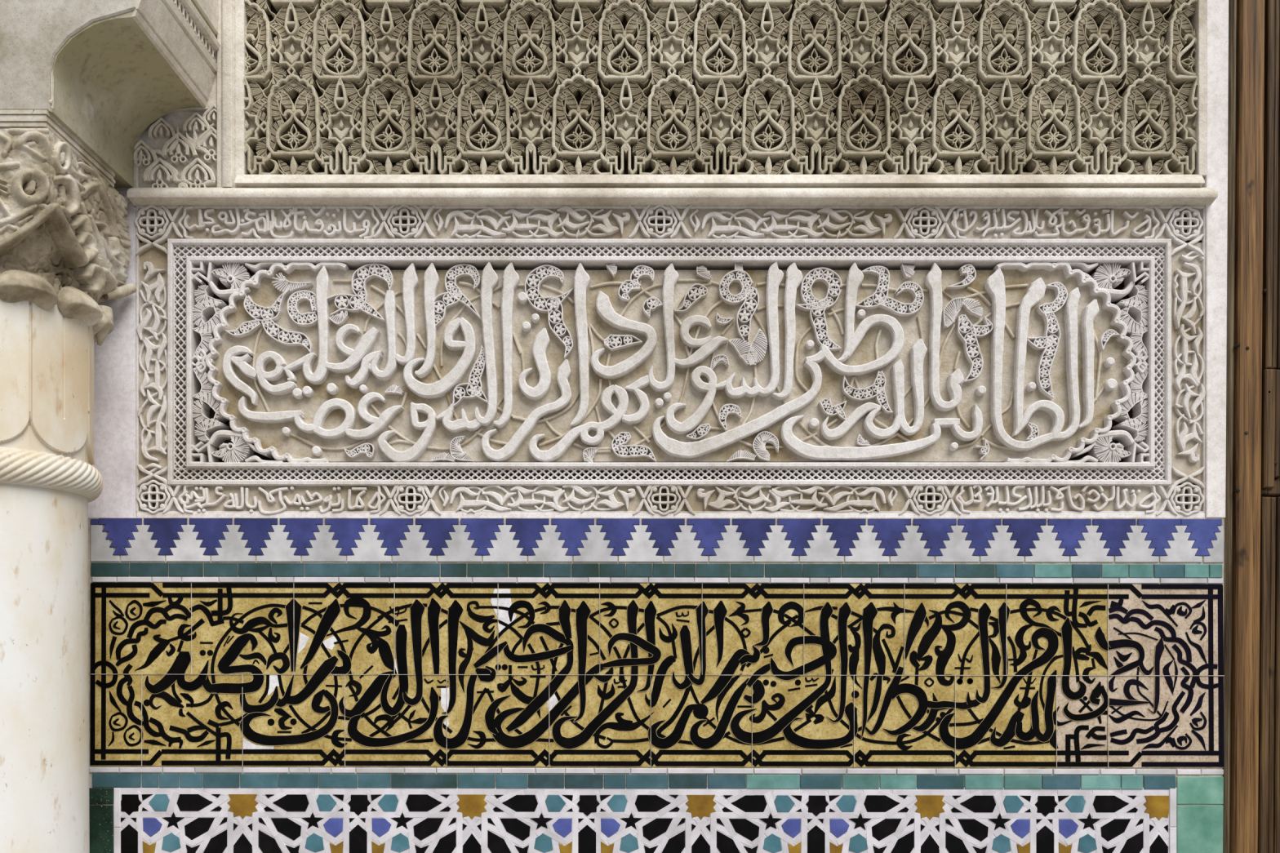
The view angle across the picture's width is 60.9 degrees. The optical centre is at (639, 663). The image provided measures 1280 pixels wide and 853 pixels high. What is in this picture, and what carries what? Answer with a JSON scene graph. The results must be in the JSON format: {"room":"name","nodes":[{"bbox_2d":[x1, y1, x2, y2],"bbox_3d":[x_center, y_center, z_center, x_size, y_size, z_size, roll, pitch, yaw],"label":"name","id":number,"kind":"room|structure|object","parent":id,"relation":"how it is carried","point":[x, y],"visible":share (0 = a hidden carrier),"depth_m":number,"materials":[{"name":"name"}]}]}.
{"room":"islamic palace courtyard","nodes":[
{"label":"islamic palace courtyard","id":0,"kind":"room"},
{"bbox_3d":[0.200,1.600,0.150,6.400,0.100,4.300,0,0,0],"label":"floor","id":1,"kind":"structure","parent":0,"visible":0},
{"bbox_2d":[0,109,136,852],"bbox_3d":[-1.082,0.338,1.835,0.352,2.424,0.347,0,0,5],"label":"marble column","id":2,"kind":"structure","parent":1,"relation":"on","point":[64,239],"depth_m":1.76,"materials":[{"name":"beige stone"}]},
{"bbox_2d":[0,0,220,187],"bbox_3d":[-1.173,-1.147,1.861,0.807,0.546,0.284,0,0,0],"label":"corbel","id":3,"kind":"object","parent":2,"relation":"on","point":[106,70],"visible":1,"depth_m":1.80,"materials":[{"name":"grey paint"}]},
{"bbox_3d":[-0.301,0.065,2.081,2.750,2.970,0.058,0,0,0],"label":"wall","id":4,"kind":"structure","parent":0,"visible":0},
{"bbox_2d":[88,787,113,852],"bbox_3d":[-0.988,0.314,1.995,0.045,0.171,0.003,0,0,0],"label":"tile","id":5,"kind":"structure","parent":4,"relation":"attached to","point":[101,817],"depth_m":1.99,"materials":[{"name":"tile"}]},
{"bbox_2d":[88,190,136,517],"bbox_3d":[-1.300,0.335,2.026,0.751,2.410,0.052,0,0,0],"label":"trim","id":6,"kind":"structure","parent":4,"relation":"attached to","point":[115,360],"depth_m":2.00,"materials":[{"name":"white paint"}]},
{"bbox_2d":[114,53,216,190],"bbox_3d":[-1.226,-1.145,2.026,0.899,0.550,0.051,0,0,0],"label":"trim","id":7,"kind":"structure","parent":4,"relation":"attached to","point":[212,99],"depth_m":2.00,"materials":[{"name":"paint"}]},
{"bbox_2d":[133,104,216,187],"bbox_3d":[-0.851,-0.940,2.024,0.187,0.175,0.053,0,0,0],"label":"panel","id":8,"kind":"object","parent":4,"relation":"attached to","point":[178,149],"visible":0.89,"depth_m":2.00,"materials":[{"name":"beige stone"}]},
{"bbox_2d":[216,0,250,187],"bbox_3d":[-0.752,-1.134,2.021,0.050,0.523,0.063,0,0,0],"label":"trim","id":9,"kind":"structure","parent":4,"relation":"attached to","point":[231,157],"depth_m":1.99,"materials":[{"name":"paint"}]},
{"bbox_2d":[92,773,1175,789],"bbox_3d":[-0.011,0.216,1.995,1.986,0.029,0.003,0,0,0],"label":"tile band","id":10,"kind":"object","parent":4,"relation":"attached to","point":[99,780],"visible":1,"depth_m":1.99,"materials":[{"name":"tile"}]},
{"bbox_2d":[113,787,1176,852],"bbox_3d":[0.010,0.313,1.995,1.949,0.172,0.003,0,0,0],"label":"mosaic panel","id":11,"kind":"object","parent":4,"relation":"attached to","point":[146,820],"visible":1,"depth_m":1.99,"materials":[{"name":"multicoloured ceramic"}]},
{"bbox_2d":[88,517,1224,827],"bbox_3d":[0.030,0.044,2.024,2.092,0.624,0.055,0,0,0],"label":"trim","id":12,"kind":"structure","parent":4,"relation":"attached to","point":[90,578],"depth_m":2.00,"materials":[{"name":"tile"}]},
{"bbox_2d":[88,767,1223,774],"bbox_3d":[0.031,0.197,1.995,2.081,0.014,0.003,0,0,0],"label":"trim strip","id":13,"kind":"object","parent":4,"relation":"attached to","point":[98,770],"visible":1,"depth_m":1.99,"materials":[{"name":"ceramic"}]},
{"bbox_2d":[90,563,1222,577],"bbox_3d":[0.030,-0.171,1.995,2.073,0.027,0.003,0,0,0],"label":"tile band","id":14,"kind":"object","parent":4,"relation":"attached to","point":[391,570],"visible":1,"depth_m":1.99,"materials":[{"name":"tile"}]},
{"bbox_2d":[89,582,1224,768],"bbox_3d":[0.032,0.021,1.995,2.077,0.340,0.004,0,0,0],"label":"inscription panel","id":15,"kind":"object","parent":4,"relation":"attached to","point":[288,674],"visible":1,"depth_m":1.99,"materials":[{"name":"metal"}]},
{"bbox_2d":[90,518,1223,562],"bbox_3d":[0.031,-0.226,1.995,2.077,0.081,0.003,0,0,0],"label":"frieze","id":16,"kind":"object","parent":4,"relation":"attached to","point":[188,545],"visible":1,"depth_m":1.99,"materials":[{"name":"tile"}]},
{"bbox_2d":[92,577,1223,583],"bbox_3d":[0.032,-0.153,1.995,2.073,0.012,0.003,0,0,0],"label":"tile band","id":17,"kind":"object","parent":4,"relation":"attached to","point":[231,580],"visible":1,"depth_m":1.99,"materials":[{"name":"tile"}]},
{"bbox_2d":[134,204,1205,515],"bbox_3d":[0.056,-0.557,2.022,1.966,0.573,0.060,0,0,0],"label":"inscription panel","id":18,"kind":"object","parent":4,"relation":"attached to","point":[663,360],"visible":1,"depth_m":2.00,"materials":[{"name":"beige stone"}]},
{"bbox_2d":[136,513,1204,517],"bbox_3d":[0.057,-0.272,2.025,1.963,0.011,0.054,0,0,0],"label":"trim","id":19,"kind":"structure","parent":4,"relation":"attached to","point":[138,515],"depth_m":2.00,"materials":[{"name":"paint"}]},
{"bbox_2d":[127,187,1217,207],"bbox_3d":[0.059,-0.857,2.011,1.976,0.036,0.081,0,0,0],"label":"trim","id":20,"kind":"structure","parent":4,"relation":"attached to","point":[137,196],"depth_m":1.98,"materials":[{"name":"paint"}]},
{"bbox_2d":[234,174,1204,187],"bbox_3d":[0.145,-0.884,2.018,1.769,0.027,0.068,0,0,0],"label":"trim","id":21,"kind":"structure","parent":4,"relation":"attached to","point":[241,180],"depth_m":1.99,"materials":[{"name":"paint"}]},
{"bbox_2d":[243,0,1198,174],"bbox_3d":[0.155,-1.143,2.024,1.866,0.494,0.055,0,0,0],"label":"panel","id":22,"kind":"object","parent":4,"relation":"attached to","point":[333,86],"visible":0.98,"depth_m":2.01,"materials":[{"name":"grey stone"}]},
{"bbox_2d":[244,48,257,72],"bbox_3d":[-0.728,-1.109,2.009,0.049,0.049,0.010,0,0,0],"label":"flower","id":23,"kind":"object","parent":22,"relation":"on","point":[251,59],"depth_m":2.01,"materials":[{"name":"grey stone"}]},
{"bbox_2d":[280,124,307,148],"bbox_3d":[-0.638,-0.970,2.009,0.049,0.049,0.010,0,0,0],"label":"flower","id":24,"kind":"object","parent":22,"relation":"on","point":[291,135],"depth_m":2.01,"materials":[{"name":"grey stone"}]},
{"bbox_2d":[326,48,353,73],"bbox_3d":[-0.553,-1.109,2.009,0.049,0.049,0.010,0,0,0],"label":"flower","id":25,"kind":"object","parent":22,"relation":"on","point":[339,60],"depth_m":2.01,"materials":[{"name":"grey stone"}]},
{"bbox_2d":[375,124,402,148],"bbox_3d":[-0.463,-0.970,2.009,0.049,0.049,0.010,0,0,0],"label":"flower","id":26,"kind":"object","parent":22,"relation":"on","point":[387,135],"depth_m":2.01,"materials":[{"name":"grey stone"}]},
{"bbox_2d":[421,48,448,73],"bbox_3d":[-0.379,-1.109,2.009,0.049,0.049,0.010,0,0,0],"label":"flower","id":27,"kind":"object","parent":22,"relation":"on","point":[433,60],"depth_m":2.01,"materials":[{"name":"grey stone"}]},
{"bbox_2d":[470,124,497,148],"bbox_3d":[-0.288,-0.970,2.009,0.049,0.049,0.010,0,0,0],"label":"flower","id":28,"kind":"object","parent":22,"relation":"on","point":[482,135],"depth_m":2.01,"materials":[{"name":"grey stone"}]},
{"bbox_2d":[515,48,542,73],"bbox_3d":[-0.204,-1.109,2.009,0.049,0.049,0.010,0,0,0],"label":"flower","id":29,"kind":"object","parent":22,"relation":"on","point":[528,60],"depth_m":2.01,"materials":[{"name":"grey stone"}]},
{"bbox_2d":[564,124,591,148],"bbox_3d":[-0.113,-0.970,2.009,0.049,0.049,0.010,0,0,0],"label":"flower","id":30,"kind":"object","parent":22,"relation":"on","point":[576,135],"depth_m":2.01,"materials":[{"name":"grey stone"}]},
{"bbox_2d":[611,48,637,73],"bbox_3d":[-0.029,-1.109,2.009,0.049,0.049,0.010,0,0,0],"label":"flower","id":31,"kind":"object","parent":22,"relation":"on","point":[624,60],"depth_m":2.01,"materials":[{"name":"grey stone"}]},
{"bbox_2d":[660,124,686,148],"bbox_3d":[0.062,-0.970,2.009,0.049,0.049,0.010,0,0,0],"label":"flower","id":32,"kind":"object","parent":22,"relation":"on","point":[672,135],"depth_m":2.01,"materials":[{"name":"grey stone"}]},
{"bbox_2d":[706,48,733,73],"bbox_3d":[0.147,-1.109,2.009,0.049,0.049,0.010,0,0,0],"label":"flower","id":33,"kind":"object","parent":22,"relation":"on","point":[718,60],"depth_m":2.01,"materials":[{"name":"grey stone"}]},
{"bbox_2d":[755,124,782,148],"bbox_3d":[0.236,-0.970,2.009,0.049,0.049,0.010,0,0,0],"label":"flower","id":34,"kind":"object","parent":22,"relation":"on","point":[766,135],"depth_m":2.01,"materials":[{"name":"grey stone"}]},
{"bbox_2d":[800,48,827,73],"bbox_3d":[0.321,-1.109,2.009,0.049,0.049,0.010,0,0,0],"label":"flower","id":35,"kind":"object","parent":22,"relation":"on","point":[813,60],"depth_m":2.01,"materials":[{"name":"grey stone"}]},
{"bbox_2d":[849,124,876,148],"bbox_3d":[0.411,-0.970,2.009,0.049,0.049,0.010,0,0,0],"label":"flower","id":36,"kind":"object","parent":22,"relation":"on","point":[861,135],"depth_m":2.01,"materials":[{"name":"grey stone"}]},
{"bbox_2d":[895,48,922,73],"bbox_3d":[0.496,-1.109,2.009,0.049,0.049,0.010,0,0,0],"label":"flower","id":37,"kind":"object","parent":22,"relation":"on","point":[908,60],"depth_m":2.01,"materials":[{"name":"grey stone"}]},
{"bbox_2d":[944,124,971,148],"bbox_3d":[0.586,-0.970,2.009,0.049,0.049,0.010,0,0,0],"label":"flower","id":38,"kind":"object","parent":22,"relation":"on","point":[956,135],"depth_m":2.01,"materials":[{"name":"grey stone"}]},
{"bbox_2d":[990,48,1017,73],"bbox_3d":[0.671,-1.109,2.009,0.049,0.049,0.010,0,0,0],"label":"flower","id":39,"kind":"object","parent":22,"relation":"on","point":[1002,60],"depth_m":2.01,"materials":[{"name":"grey stone"}]},
{"bbox_2d":[1039,124,1066,148],"bbox_3d":[0.761,-0.970,2.009,0.049,0.049,0.010,0,0,0],"label":"flower","id":40,"kind":"object","parent":22,"relation":"on","point":[1051,135],"depth_m":2.01,"materials":[{"name":"grey stone"}]},
{"bbox_2d":[1085,48,1112,73],"bbox_3d":[0.846,-1.109,2.009,0.049,0.049,0.010,0,0,0],"label":"flower","id":41,"kind":"object","parent":22,"relation":"on","point":[1098,60],"depth_m":2.01,"materials":[{"name":"grey stone"}]},
{"bbox_2d":[1134,124,1161,148],"bbox_3d":[0.936,-0.970,2.009,0.049,0.049,0.010,0,0,0],"label":"flower","id":42,"kind":"object","parent":22,"relation":"on","point":[1146,135],"depth_m":2.01,"materials":[{"name":"grey stone"}]},
{"bbox_2d":[1180,48,1195,73],"bbox_3d":[1.021,-1.109,2.009,0.049,0.049,0.010,0,0,0],"label":"flower","id":43,"kind":"object","parent":22,"relation":"on","point":[1188,63],"depth_m":2.00,"materials":[{"name":"grey stone"}]},
{"bbox_2d":[1189,0,1207,177],"bbox_3d":[1.032,-1.157,2.023,0.016,0.525,0.057,0,0,0],"label":"trim","id":44,"kind":"structure","parent":4,"relation":"attached to","point":[1199,20],"depth_m":2.00,"materials":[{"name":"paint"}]},
{"bbox_2d":[1176,777,1223,852],"bbox_3d":[1.029,0.303,1.995,0.090,0.192,0.003,0,0,0],"label":"tile","id":45,"kind":"structure","parent":4,"relation":"attached to","point":[1199,828],"depth_m":1.99,"materials":[{"name":"tile"}]},
{"bbox_2d":[1201,0,1228,518],"bbox_3d":[1.060,-0.844,2.023,0.043,1.153,0.058,0,0,0],"label":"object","id":46,"kind":"structure","parent":4,"relation":"attached to","point":[1216,213],"depth_m":1.99,"materials":[{"name":"paint"}]},
{"bbox_2d":[1222,0,1279,852],"bbox_3d":[1.162,0.060,2.019,0.208,2.960,0.082,0,0,0],"label":"door","id":47,"kind":"structure","parent":4,"relation":"in","point":[1251,615],"depth_m":1.98,"materials":[{"name":"brown wood"}]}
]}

